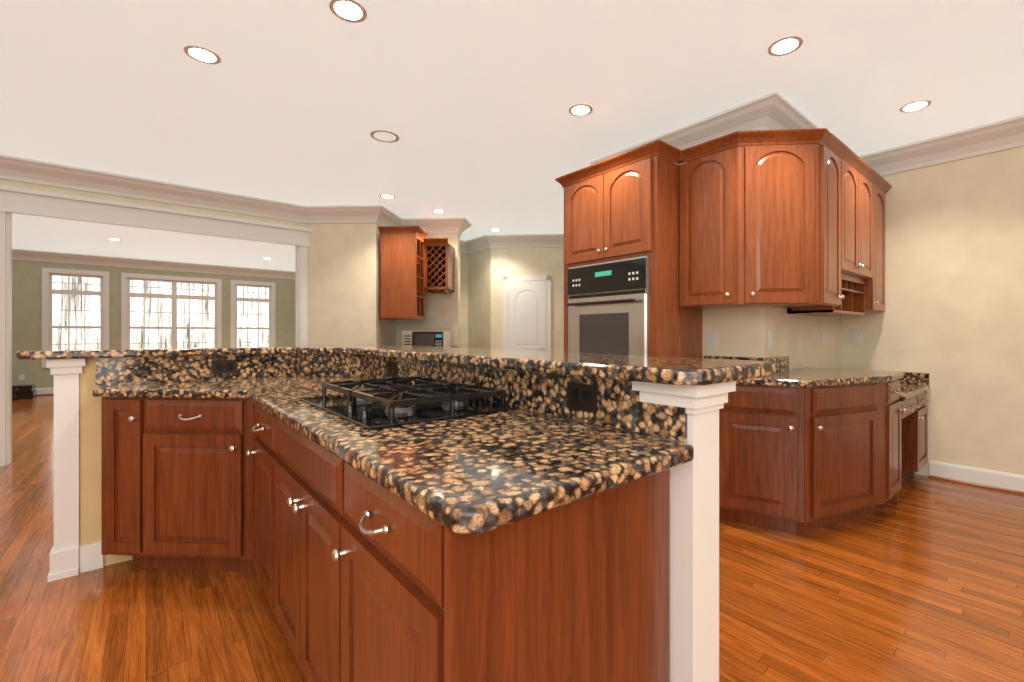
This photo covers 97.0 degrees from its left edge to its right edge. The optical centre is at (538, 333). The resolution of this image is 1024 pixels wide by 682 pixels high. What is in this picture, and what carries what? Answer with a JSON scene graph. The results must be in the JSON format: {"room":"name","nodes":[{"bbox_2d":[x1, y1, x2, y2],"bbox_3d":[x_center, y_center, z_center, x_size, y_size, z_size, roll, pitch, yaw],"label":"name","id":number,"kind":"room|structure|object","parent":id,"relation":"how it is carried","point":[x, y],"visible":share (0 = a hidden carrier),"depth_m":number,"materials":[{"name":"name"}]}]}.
{"room":"kitchen","nodes":[
{"label":"kitchen","id":0,"kind":"room"},
{"bbox_2d":[0,395,1023,681],"bbox_3d":[-3.608,1.210,4.151,18.000,0.060,21.000,0,0,-41],"label":"floor","id":1,"kind":"structure","parent":0,"point":[922,581],"depth_m":1.98,"materials":[{"name":"brown wood"}]},
{"bbox_2d":[12,384,36,399],"bbox_3d":[-9.553,1.060,8.169,0.600,0.240,0.375,0,0,-41],"label":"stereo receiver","id":2,"kind":"object","parent":1,"relation":"on","point":[25,391],"visible":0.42,"depth_m":8.17,"materials":[{"name":"black plastic"}]},
{"bbox_2d":[297,345,326,345],"bbox_3d":[-2.476,0.660,5.313,0.840,1.040,0.694,0,0,2],"label":"countertop","id":3,"kind":"structure","parent":1,"relation":"on","point":[311,345],"depth_m":5.39,"materials":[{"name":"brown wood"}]},
{"bbox_2d":[48,385,735,681],"bbox_3d":[-0.967,0.651,1.729,1.522,1.058,2.769,0,0,-41],"label":"kitchen island","id":4,"kind":"object","parent":1,"relation":"on","point":[560,523],"depth_m":1.06,"materials":[{"name":"brown wood"}]},
{"bbox_2d":[16,345,775,488],"bbox_3d":[-0.916,0.101,1.781,1.864,0.038,2.830,0,0,-41],"label":"island countertop","id":5,"kind":"structure","parent":4,"relation":"on","point":[118,412],"depth_m":2.16,"materials":[{"name":"stone"}]},
{"bbox_2d":[299,376,515,429],"bbox_3d":[-0.518,0.228,1.690,0.515,0.072,0.750,0,0,-41],"label":"gas cooktop","id":6,"kind":"object","parent":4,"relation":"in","point":[383,403],"visible":1,"depth_m":1.54,"materials":[{"name":"black metal"}]},
{"bbox_2d":[555,139,701,357],"bbox_3d":[0.691,-0.050,3.556,0.681,2.460,1.006,0,0,-41],"label":"tall cabinet","id":7,"kind":"object","parent":1,"relation":"on","point":[621,254],"visible":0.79,"depth_m":3.24,"materials":[{"name":"brown wood"}]},
{"bbox_2d":[566,255,648,357],"bbox_3d":[0.467,-0.098,3.361,0.086,0.875,0.760,0,0,-41],"label":"wall oven","id":8,"kind":"object","parent":7,"relation":"in","point":[608,303],"depth_m":3.32,"materials":[{"name":"silver metal"}]},
{"bbox_2d":[719,383,892,533],"bbox_3d":[1.519,0.742,2.968,0.974,0.875,1.070,0,0,-41],"label":"base cabinet","id":9,"kind":"object","parent":1,"relation":"on","point":[804,449],"depth_m":2.69,"materials":[{"name":"brown wood"}]},
{"bbox_2d":[736,367,904,394],"bbox_3d":[1.654,0.284,3.076,1.379,0.039,1.083,0,0,-41],"label":"countertop","id":10,"kind":"structure","parent":9,"relation":"on","point":[814,381],"depth_m":2.73,"materials":[{"name":"stone"}]},
{"bbox_2d":[853,369,920,481],"bbox_3d":[2.338,0.742,3.680,0.547,0.875,1.070,0,0,-41],"label":"base cabinet","id":11,"kind":"object","parent":1,"relation":"on","point":[912,379],"depth_m":3.48,"materials":[{"name":"brown wood"}]},
{"bbox_2d":[865,370,928,467],"bbox_3d":[2.703,0.742,3.997,0.420,0.875,1.070,0,0,-41],"label":"base cabinet","id":12,"kind":"object","parent":1,"relation":"on","point":[924,376],"depth_m":3.65,"materials":[{"name":"brown wood"}]},
{"bbox_2d":[893,379,904,504],"bbox_3d":[2.017,0.742,3.401,0.345,0.875,1.070,0,0,-41],"label":"base cabinet","id":13,"kind":"object","parent":1,"relation":"on","point":[899,387],"depth_m":3.06,"materials":[{"name":"brown wood"}]},
{"bbox_3d":[-1.552,0.680,5.956,1.030,1.000,1.030,0,0,-41],"label":"countertop","id":14,"kind":"structure","parent":1,"relation":"on","visible":0},
{"bbox_2d":[402,331,451,346],"bbox_3d":[-1.468,0.112,5.937,0.540,0.300,0.410,0,0,4],"label":"microwave oven","id":15,"kind":"object","parent":14,"relation":"on","point":[429,338],"visible":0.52,"depth_m":5.75,"materials":[{"name":"silver metal"}]},
{"bbox_2d":[0,146,1023,476],"bbox_3d":[-2.773,-0.195,3.419,10.500,2.750,17.000,0,0,-41],"label":"wall","id":16,"kind":"structure","parent":0,"point":[950,320],"depth_m":3.79,"materials":[{"name":"beige paint"}]},
{"bbox_2d":[19,374,24,380],"bbox_3d":[-9.727,0.823,8.500,0.070,0.115,0.007,0,0,-41],"label":"room outlet","id":17,"kind":"object","parent":16,"relation":"attached to","point":[21,377],"visible":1,"depth_m":8.50,"materials":[{"name":"white plastic"}]},
{"bbox_2d":[12,249,294,278],"bbox_3d":[-6.797,-1.478,6.752,8.600,0.185,6.490,0,0,-41],"label":"crown molding","id":18,"kind":"structure","parent":16,"relation":"attached to","point":[41,256],"depth_m":9.57,"materials":[{"name":"white"}]},
{"bbox_2d":[0,185,311,465],"bbox_3d":[-3.904,-0.070,4.864,2.670,2.500,0.155,0,0,-41],"label":"door frame","id":19,"kind":"structure","parent":16,"relation":"attached to","point":[19,200],"depth_m":4.46,"materials":[{"name":"white wood"}]},
{"bbox_2d":[42,267,275,368],"bbox_3d":[-8.057,-0.295,9.970,3.940,1.950,0.120,0,0,-41],"label":"windows","id":20,"kind":"structure","parent":16,"relation":"in","point":[48,290],"depth_m":9.64,"materials":[{"name":"white wood"}]},
{"bbox_2d":[378,226,454,319],"bbox_3d":[-1.556,-0.750,5.882,1.062,1.140,0.646,0,0,-41],"label":"upper cabinet","id":21,"kind":"object","parent":16,"relation":"attached to","point":[415,263],"visible":1,"depth_m":5.61,"materials":[{"name":"brown wood"}]},
{"bbox_2d":[0,91,1023,253],"bbox_3d":[-0.772,-1.478,1.117,10.300,0.185,10.700,0,0,-41],"label":"crown molding","id":22,"kind":"structure","parent":16,"relation":"attached to","point":[774,110],"depth_m":4.15,"materials":[{"name":"white"}]},
{"bbox_2d":[503,276,550,351],"bbox_3d":[-0.192,0.128,7.249,0.770,2.105,0.018,0,0,4],"label":"door frame","id":23,"kind":"structure","parent":16,"relation":"attached to","point":[506,279],"depth_m":7.24,"materials":[{"name":"white wood"}]},
{"bbox_2d":[508,281,545,350],"bbox_3d":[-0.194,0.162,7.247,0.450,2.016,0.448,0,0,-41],"label":"pantry door","id":24,"kind":"structure","parent":16,"relation":"in","point":[526,315],"depth_m":7.24,"materials":[{"name":"white wood"}]},
{"bbox_2d":[35,388,1023,494],"bbox_3d":[-2.932,1.113,3.281,9.880,0.135,16.800,0,0,-41],"label":"baseboard","id":25,"kind":"structure","parent":16,"relation":"attached to","point":[996,480],"depth_m":3.52,"materials":[{"name":"white wood"}]},
{"bbox_2d":[707,331,715,346],"bbox_3d":[1.292,0.040,3.382,0.007,0.115,0.070,0,0,-41],"label":"wall outlet","id":26,"kind":"object","parent":16,"relation":"attached to","point":[711,335],"depth_m":3.38,"materials":[{"name":"white plastic"}]},
{"bbox_2d":[701,355,760,360],"bbox_3d":[1.382,0.215,3.261,0.028,0.098,0.449,0,0,-41],"label":"backsplash","id":27,"kind":"structure","parent":16,"relation":"attached to","point":[707,357],"depth_m":3.25,"materials":[{"name":"stone"}]},
{"bbox_2d":[768,331,772,347],"bbox_3d":[1.622,0.040,3.164,0.070,0.115,0.008,0,0,-41],"label":"wall outlet","id":28,"kind":"object","parent":16,"relation":"attached to","point":[770,333],"depth_m":3.15,"materials":[{"name":"white plastic"}]},
{"bbox_2d":[761,356,788,370],"bbox_3d":[1.677,0.215,3.192,0.382,0.098,0.028,0,0,-41],"label":"backsplash","id":29,"kind":"structure","parent":16,"relation":"attached to","point":[782,363],"depth_m":3.20,"materials":[{"name":"stone"}]},
{"bbox_2d":[739,129,818,307],"bbox_3d":[1.527,-0.696,2.874,0.313,0.999,0.314,0,0,-41],"label":"upper cabinet","id":30,"kind":"object","parent":16,"relation":"attached to","point":[792,221],"depth_m":2.87,"materials":[{"name":"brown wood"}]},
{"bbox_2d":[821,332,827,344],"bbox_3d":[2.468,0.040,3.899,0.150,0.115,0.008,0,0,-41],"label":"wall outlet","id":31,"kind":"object","parent":16,"relation":"attached to","point":[824,335],"depth_m":3.89,"materials":[{"name":"white plastic"}]},
{"bbox_2d":[815,164,878,315],"bbox_3d":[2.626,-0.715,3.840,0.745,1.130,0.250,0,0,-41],"label":"upper cabinet","id":32,"kind":"object","parent":16,"relation":"attached to","point":[848,199],"depth_m":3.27,"materials":[{"name":"brown wood"}]},
{"bbox_2d":[854,332,863,344],"bbox_3d":[2.898,0.040,4.096,0.007,0.115,0.070,0,0,-41],"label":"wall outlet","id":33,"kind":"object","parent":16,"relation":"attached to","point":[858,338],"depth_m":4.09,"materials":[{"name":"white plastic"}]},
{"bbox_2d":[0,0,1023,271],"bbox_3d":[-3.608,-1.600,4.151,18.000,0.060,21.000,0,0,-41],"label":"ceiling","id":34,"kind":"structure","parent":0,"point":[468,102],"depth_m":2.89,"materials":[{"name":"white paint"}]},
{"bbox_2d":[183,45,220,63],"bbox_3d":[-1.886,-1.566,2.533,0.168,0.008,0.173,0,0,-41],"label":"recessed light","id":35,"kind":"object","parent":34,"relation":"in","point":[201,54],"depth_m":2.53,"materials":[{"name":"white"}]},
{"bbox_2d":[329,0,366,22],"bbox_3d":[-0.921,-1.566,2.183,0.166,0.008,0.171,0,0,-41],"label":"recessed light","id":36,"kind":"object","parent":34,"relation":"in","point":[353,11],"depth_m":2.19,"materials":[{"name":"white"}]},
{"bbox_2d":[370,130,398,142],"bbox_3d":[-1.219,-1.566,3.577,0.214,0.008,0.224,0,0,-41],"label":"recessed light","id":37,"kind":"object","parent":34,"relation":"in","point":[380,135],"depth_m":3.58,"materials":[{"name":"white"}]},
{"bbox_2d":[380,194,394,198],"bbox_3d":[-1.724,-1.566,5.141,0.156,0.008,0.168,0,0,-41],"label":"recessed light","id":38,"kind":"object","parent":34,"relation":"in","point":[387,196],"depth_m":5.15,"materials":[{"name":"white"}]},
{"bbox_2d":[569,104,592,115],"bbox_3d":[0.291,-1.566,3.156,0.167,0.008,0.167,0,0,-41],"label":"recessed light","id":39,"kind":"object","parent":34,"relation":"in","point":[578,109],"depth_m":3.16,"materials":[{"name":"white"}]},
{"bbox_2d":[768,36,802,55],"bbox_3d":[1.337,-1.566,2.455,0.173,0.008,0.165,0,0,-41],"label":"recessed light","id":40,"kind":"object","parent":34,"relation":"in","point":[789,44],"depth_m":2.46,"materials":[{"name":"white"}]},
{"bbox_2d":[900,100,930,112],"bbox_3d":[2.583,-1.566,3.105,0.173,0.008,0.164,0,0,-41],"label":"recessed light","id":41,"kind":"object","parent":34,"relation":"in","point":[920,104],"depth_m":3.11,"materials":[{"name":"white glass"}]},
{"label":"outside","id":42,"kind":"structure","parent":0,"visible":0},
{"bbox_2d":[53,276,268,349],"bbox_3d":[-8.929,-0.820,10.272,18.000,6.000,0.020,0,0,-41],"label":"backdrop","id":43,"kind":"structure","parent":42,"point":[60,316],"depth_m":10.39,"materials":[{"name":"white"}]}
]}

